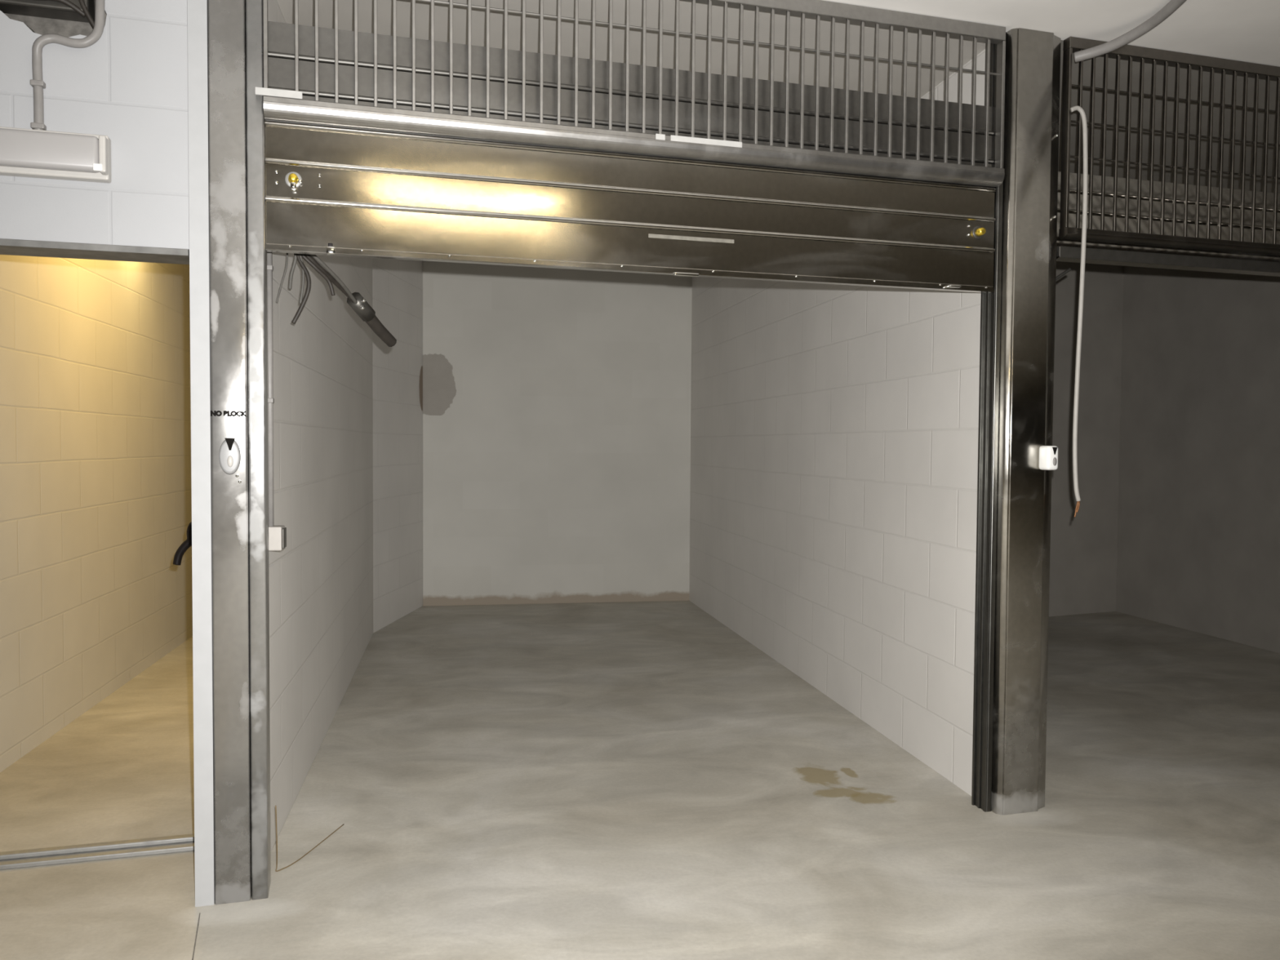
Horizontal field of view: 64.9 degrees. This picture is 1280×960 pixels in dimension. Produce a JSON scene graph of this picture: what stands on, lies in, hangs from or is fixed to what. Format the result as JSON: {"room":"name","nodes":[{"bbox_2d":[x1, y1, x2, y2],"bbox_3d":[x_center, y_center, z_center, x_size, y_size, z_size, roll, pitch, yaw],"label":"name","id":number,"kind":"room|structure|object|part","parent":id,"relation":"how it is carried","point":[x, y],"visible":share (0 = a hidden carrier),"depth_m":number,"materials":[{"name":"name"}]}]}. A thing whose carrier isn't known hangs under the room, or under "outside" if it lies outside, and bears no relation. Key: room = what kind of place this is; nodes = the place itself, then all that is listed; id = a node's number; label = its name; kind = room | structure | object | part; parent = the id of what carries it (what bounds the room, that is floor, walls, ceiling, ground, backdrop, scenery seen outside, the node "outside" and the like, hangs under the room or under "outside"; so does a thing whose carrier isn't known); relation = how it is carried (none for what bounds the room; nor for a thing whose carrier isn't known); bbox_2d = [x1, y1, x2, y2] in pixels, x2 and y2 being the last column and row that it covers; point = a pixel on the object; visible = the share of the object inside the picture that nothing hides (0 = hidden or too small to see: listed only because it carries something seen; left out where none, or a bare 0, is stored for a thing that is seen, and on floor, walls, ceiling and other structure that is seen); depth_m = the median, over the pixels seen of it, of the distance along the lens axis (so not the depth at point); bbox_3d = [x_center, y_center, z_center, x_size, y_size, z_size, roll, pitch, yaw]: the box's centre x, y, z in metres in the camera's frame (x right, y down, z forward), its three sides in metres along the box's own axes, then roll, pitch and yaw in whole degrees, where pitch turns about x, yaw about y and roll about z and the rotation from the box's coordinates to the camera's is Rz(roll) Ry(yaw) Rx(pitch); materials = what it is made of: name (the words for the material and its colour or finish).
{"room":"underground parking garage","nodes":[
{"label":"underground parking garage","id":0,"kind":"room"},
{"bbox_2d":[0,0,189,250],"bbox_3d":[-5.274,-0.183,1.945,8.137,3.000,0.162,0,2,-16],"label":"wall","id":1,"kind":"structure","parent":0,"point":[129,86],"depth_m":2.94,"materials":[{"name":"concrete"}]},
{"bbox_2d":[0,0,94,28],"bbox_3d":[-1.724,-1.402,2.920,0.286,0.183,0.108,0,2,-16],"label":"junction box","id":2,"kind":"object","parent":1,"relation":"attached to","point":[81,11],"visible":0.91,"depth_m":2.91,"materials":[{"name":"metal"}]},
{"bbox_2d":[0,126,111,182],"bbox_3d":[-2.128,-0.925,2.716,1.252,0.128,0.090,0,2,-16],"label":"wall light","id":3,"kind":"object","parent":1,"relation":"attached to","point":[24,153],"visible":1,"depth_m":2.83,"materials":[{"name":"grey plastic"}]},
{"bbox_2d":[30,0,104,130],"bbox_3d":[-1.641,-1.258,2.892,0.190,0.532,0.062,0,2,-16],"label":"conduit","id":4,"kind":"object","parent":1,"relation":"attached to","point":[37,82],"visible":0.99,"depth_m":2.86,"materials":[{"name":"grey plastic"}]},
{"bbox_2d":[0,238,189,264],"bbox_3d":[-2.730,-0.677,2.677,2.835,0.020,0.165,0,2,-16],"label":"trim","id":5,"kind":"structure","parent":1,"relation":"attached to","point":[7,246],"depth_m":2.97,"materials":[{"name":"grey metal"}]},
{"bbox_2d":[0,254,192,772],"bbox_3d":[-3.174,-0.318,6.212,0.200,3.000,6.650,0,2,-10],"label":"wall","id":6,"kind":"structure","parent":0,"point":[95,489],"depth_m":5.32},
{"bbox_2d":[267,0,422,851],"bbox_3d":[-1.803,-0.313,6.352,0.396,3.000,6.476,0,2,-7],"label":"wall","id":7,"kind":"structure","parent":0,"point":[348,405],"depth_m":5.19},
{"bbox_2d":[186,0,214,906],"bbox_3d":[-1.341,-0.197,3.090,0.054,3.000,0.125,0,2,-16],"label":"trim","id":8,"kind":"structure","parent":7,"relation":"attached to","point":[197,10],"depth_m":3.03,"materials":[{"name":"white paint"}]},
{"bbox_2d":[173,521,191,565],"bbox_3d":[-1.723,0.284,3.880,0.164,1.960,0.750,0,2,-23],"label":"handle","id":9,"kind":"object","parent":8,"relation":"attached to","point":[179,554],"depth_m":4.14,"materials":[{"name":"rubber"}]},
{"bbox_2d":[266,252,274,526],"bbox_3d":[-1.239,-0.315,3.357,0.032,0.940,0.028,0,2,-10],"label":"conduit","id":10,"kind":"object","parent":7,"relation":"attached to","point":[269,255],"visible":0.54,"depth_m":3.35,"materials":[{"name":"grey plastic"}]},
{"bbox_2d":[268,524,286,551],"bbox_3d":[-1.226,0.195,3.378,0.066,0.080,0.070,0,2,-10],"label":"switch box","id":11,"kind":"object","parent":7,"relation":"attached to","point":[277,534],"visible":0.76,"depth_m":3.35,"materials":[{"name":"white plastic"}]},
{"bbox_2d":[275,253,396,346],"bbox_3d":[-1.092,-0.707,3.789,0.130,0.355,0.629,1,2,24],"label":"cable bundle","id":12,"kind":"object","parent":7,"relation":"attached to","point":[355,300],"visible":0.77,"depth_m":3.63,"materials":[{"name":"plastic"}]},
{"bbox_2d":[422,260,692,605],"bbox_3d":[-0.603,-0.400,9.074,2.645,3.000,0.200,0,2,-10],"label":"wall","id":13,"kind":"structure","parent":0,"point":[557,402],"depth_m":8.94,"materials":[{"name":"paint"}]},
{"bbox_2d":[0,600,1279,959],"bbox_3d":[0.343,1.366,3.818,20.000,0.150,15.700,0,2,-10],"label":"floor","id":14,"kind":"structure","parent":0,"point":[620,780],"depth_m":3.86,"materials":[{"name":"concrete"}]},
{"bbox_2d":[0,833,194,870],"bbox_3d":[-2.040,1.271,3.387,1.220,0.036,0.075,0,2,-16],"label":"threshold","id":15,"kind":"object","parent":14,"relation":"on","point":[184,842],"visible":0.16,"depth_m":3.43,"materials":[{"name":"silver metal"}]},
{"bbox_2d":[191,912,200,959],"bbox_3d":[-1.211,1.318,2.715,0.004,0.001,0.681,0,2,-20],"label":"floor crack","id":16,"kind":"structure","parent":14,"relation":"on","point":[199,913],"depth_m":2.88,"materials":[{"name":"concrete"}]},
{"bbox_2d":[207,0,271,904],"bbox_3d":[-1.239,-0.196,3.115,0.155,2.998,0.153,0,2,-16],"label":"post","id":17,"kind":"object","parent":14,"relation":"on","point":[238,308],"visible":1,"depth_m":3.07,"materials":[{"name":"silver metal"}]},
{"bbox_3d":[-1.244,-0.071,3.052,0.062,0.112,0.012,0,2,-16],"label":"lock plate","id":18,"kind":"part","parent":17,"relation":"part of","materials":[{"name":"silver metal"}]},
{"bbox_2d":[265,21,995,293],"bbox_3d":[0.100,-1.061,3.468,2.615,0.709,0.068,0,2,-16],"label":"door","id":19,"kind":"structure","parent":17,"relation":"attached to","point":[331,190],"depth_m":3.40,"materials":[{"name":"silver metal"}]},
{"bbox_2d":[255,0,1005,186],"bbox_3d":[0.101,-1.404,3.427,2.643,0.586,0.051,0,2,-16],"label":"grille","id":20,"kind":"object","parent":17,"relation":"attached to","point":[285,105],"visible":1,"depth_m":3.45,"materials":[{"name":"grey metal"}]},
{"bbox_3d":[0.110,-1.141,3.440,2.620,0.060,0.049,0,2,-16],"label":"rail","id":21,"kind":"part","parent":20,"relation":"part of","materials":[{"name":"silver metal"}]},
{"bbox_3d":[0.112,-1.671,3.425,2.620,0.052,0.040,0,2,-16],"label":"rail","id":22,"kind":"part","parent":20,"relation":"part of","materials":[{"name":"grey metal"}]},
{"bbox_2d":[275,805,344,871],"bbox_3d":[-1.158,1.166,3.496,0.043,0.250,0.497,1,2,9],"label":"thread","id":23,"kind":"object","parent":14,"relation":"on","point":[276,870],"visible":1,"depth_m":3.34},
{"bbox_2d":[971,27,1061,814],"bbox_3d":[1.485,-0.204,3.896,0.270,2.998,0.201,0,2,-16],"label":"post","id":24,"kind":"object","parent":14,"relation":"on","point":[1017,456],"visible":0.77,"depth_m":3.87,"materials":[{"name":"black metal"}]},
{"bbox_2d":[1070,106,1088,517],"bbox_3d":[1.680,-0.644,3.881,0.078,1.578,0.020,0,2,-10],"label":"hanging cable","id":25,"kind":"object","parent":24,"relation":"hanging from","point":[1080,109],"visible":1,"depth_m":3.88,"materials":[{"name":"grey plastic"}]},
{"bbox_2d":[1055,171,1279,280],"bbox_3d":[2.709,-0.991,4.434,2.335,0.531,0.361,0,2,-16],"label":"door","id":26,"kind":"structure","parent":24,"relation":"attached to","point":[1067,250],"depth_m":4.16,"materials":[{"name":"metal"}]},
{"bbox_3d":[1.714,-0.818,4.301,0.262,0.181,0.013,0,2,-5],"label":"lifting arm","id":27,"kind":"part","parent":26,"relation":"part of","materials":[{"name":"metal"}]},
{"bbox_2d":[1058,36,1279,255],"bbox_3d":[2.767,-1.325,4.219,2.345,0.763,0.050,0,2,-17],"label":"grille","id":28,"kind":"object","parent":24,"relation":"attached to","point":[1130,53],"visible":0.98,"depth_m":4.02,"materials":[{"name":"grey metal"}]},
{"bbox_3d":[2.764,-0.962,4.231,2.345,0.037,0.049,0,2,-16],"label":"rail","id":29,"kind":"part","parent":28,"relation":"part of","materials":[{"name":"grey metal"}]},
{"bbox_3d":[2.768,-1.685,4.210,2.345,0.043,0.040,0,2,-16],"label":"rail","id":30,"kind":"part","parent":28,"relation":"part of","materials":[{"name":"grey metal"}]},
{"bbox_2d":[277,0,1006,97],"bbox_3d":[-4.566,-1.901,6.156,11.135,0.150,9.167,0,2,-10],"label":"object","id":31,"kind":"object","parent":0,"point":[306,7],"depth_m":3.88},
{"bbox_2d":[688,48,985,795],"bbox_3d":[1.008,-0.302,6.585,0.185,3.000,5.265,0,2,-10],"label":"wall","id":32,"kind":"structure","parent":0,"point":[834,428],"depth_m":5.39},
{"bbox_2d":[822,0,1279,66],"bbox_3d":[0.962,-1.660,0.310,20.000,0.150,8.796,0,2,-10],"label":"ceiling","id":33,"kind":"structure","parent":0,"point":[1240,30],"depth_m":3.71,"materials":[{"name":"white paint"}]},
{"bbox_2d":[1074,0,1186,62],"bbox_3d":[1.829,-1.663,3.465,0.157,0.149,0.870,0,2,-13],"label":"conduit","id":34,"kind":"object","parent":33,"relation":"attached to","point":[1172,6],"visible":1,"depth_m":3.71,"materials":[{"name":"grey plastic"}]},
{"bbox_2d":[1048,261,1124,616],"bbox_3d":[2.548,-0.345,8.120,3.512,3.000,0.168,0,2,-23],"label":"wall","id":35,"kind":"structure","parent":0,"point":[1083,549],"depth_m":8.57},
{"bbox_2d":[1057,40,1279,193],"bbox_3d":[5.172,-1.917,8.511,8.867,0.150,7.899,0,2,-10],"label":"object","id":36,"kind":"object","parent":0,"point":[1086,93],"depth_m":4.89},
{"bbox_2d":[1115,266,1279,653],"bbox_3d":[4.578,-0.288,6.891,0.195,3.000,4.100,0,2,-10],"label":"wall","id":37,"kind":"structure","parent":0,"point":[1198,548],"depth_m":7.75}
]}

